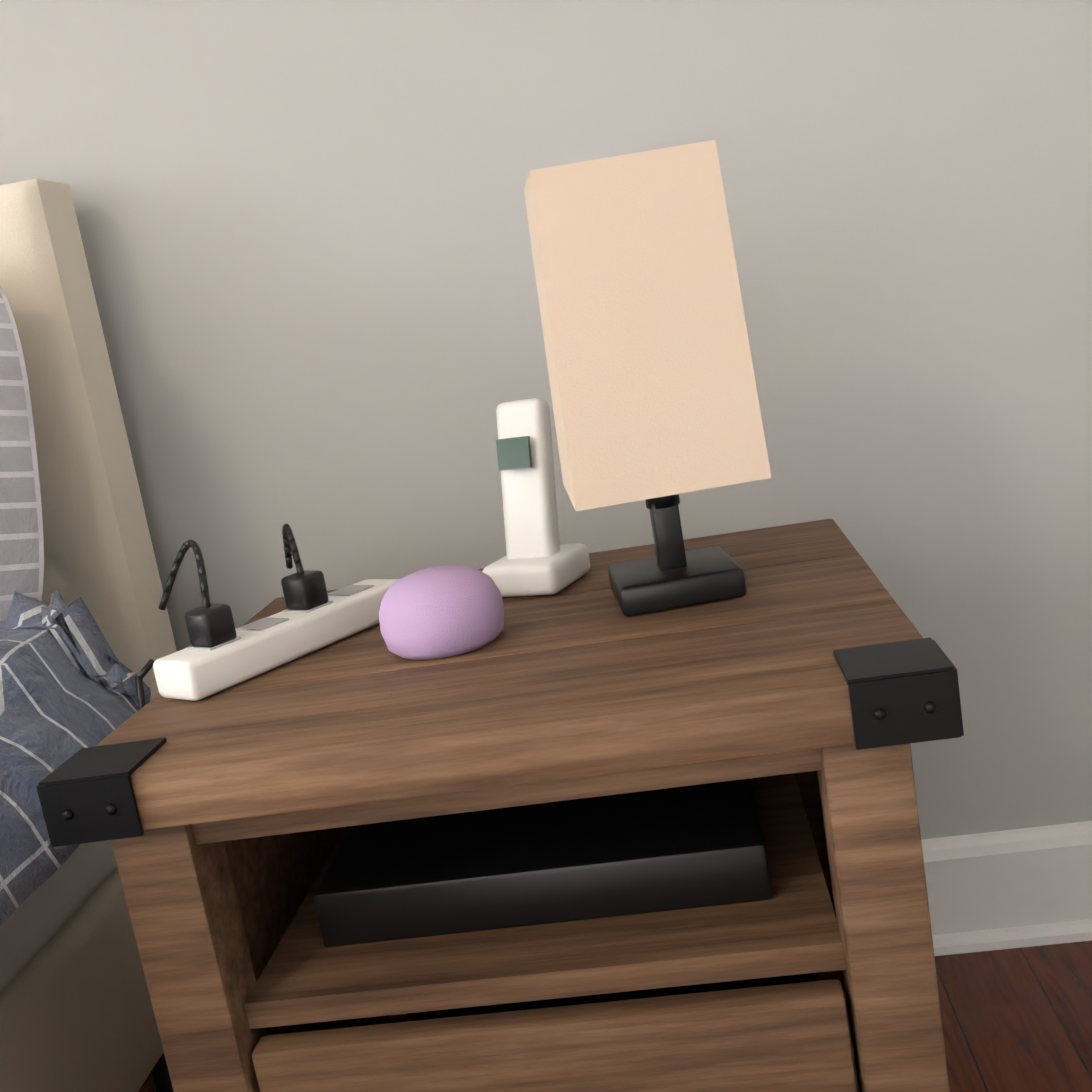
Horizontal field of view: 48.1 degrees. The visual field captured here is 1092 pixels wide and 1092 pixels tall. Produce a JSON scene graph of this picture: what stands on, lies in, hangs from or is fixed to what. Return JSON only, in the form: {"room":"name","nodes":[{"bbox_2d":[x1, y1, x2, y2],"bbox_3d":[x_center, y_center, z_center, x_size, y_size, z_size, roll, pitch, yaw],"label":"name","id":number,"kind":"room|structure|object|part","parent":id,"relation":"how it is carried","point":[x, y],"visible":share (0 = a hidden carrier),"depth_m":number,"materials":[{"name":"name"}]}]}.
{"room":"bedroom","nodes":[
{"label":"bedroom","id":0,"kind":"room"},
{"bbox_2d":[0,0,1091,839],"bbox_3d":[-1.048,-0.508,1.537,3.950,2.440,0.160,-8,11,7],"label":"wall","id":1,"kind":"structure","parent":0,"point":[304,232],"depth_m":1.40,"materials":[{"name":"grey paint"}]},
{"bbox_2d":[921,821,1091,955],"bbox_3d":[-1.638,1.198,-0.593,4.770,0.140,4.800,-8,11,7],"label":"baseboard","id":2,"kind":"structure","parent":1,"relation":"attached to","point":[1011,889],"depth_m":1.49,"materials":[{"name":"white"}]},
{"bbox_2d":[138,940,1091,1091],"bbox_3d":[-1.619,1.314,-0.570,5.090,0.100,5.120,-8,11,7],"label":"floor","id":3,"kind":"structure","parent":0,"point":[1016,1019],"depth_m":1.36,"materials":[{"name":"brown wood"}]},
{"bbox_2d":[0,179,176,1091],"bbox_3d":[-1.340,0.292,0.476,1.891,1.406,2.195,-8,11,7],"label":"bed","id":4,"kind":"object","parent":3,"relation":"on","point":[86,634],"visible":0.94,"depth_m":1.20,"materials":[{"name":"beige fabric"}]},
{"bbox_2d":[36,519,963,1091],"bbox_3d":[0.008,0.301,1.050,0.605,0.714,0.506,-8,11,7],"label":"nightstand","id":5,"kind":"object","parent":3,"relation":"on","point":[584,833],"depth_m":0.85,"materials":[{"name":"brown wood"}]},
{"bbox_2d":[135,659,153,709],"bbox_3d":[-0.333,0.377,1.199,0.151,0.623,0.585,-8,11,7],"label":"cord","id":6,"kind":"object","parent":5,"relation":"on","point":[143,672],"visible":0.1,"depth_m":1.00,"materials":[{"name":"black plastic"}]},
{"bbox_3d":[-0.237,0.035,1.036,0.088,0.113,0.240,-1,14,38],"label":"power strip","id":7,"kind":"part","parent":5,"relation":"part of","materials":[{"name":"white plastic"}]},
{"bbox_2d":[379,565,503,659],"bbox_3d":[-0.084,0.049,0.973,0.100,0.061,0.100,-8,11,7],"label":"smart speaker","id":8,"kind":"object","parent":5,"relation":"on","point":[437,612],"visible":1,"depth_m":0.94},
{"bbox_2d":[482,398,589,596],"bbox_3d":[-0.020,-0.045,1.112,0.075,0.169,0.085,-4,12,26],"label":"cordless phone","id":9,"kind":"object","parent":5,"relation":"on","point":[538,559],"visible":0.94,"depth_m":1.10,"materials":[{"name":"white plastic"}]},
{"bbox_2d":[524,140,770,615],"bbox_3d":[0.080,-0.128,0.983,0.150,0.345,0.150,-10,11,-1],"label":"table lamp","id":10,"kind":"object","parent":5,"relation":"on","point":[655,400],"visible":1,"depth_m":0.91,"materials":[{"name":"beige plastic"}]}
]}

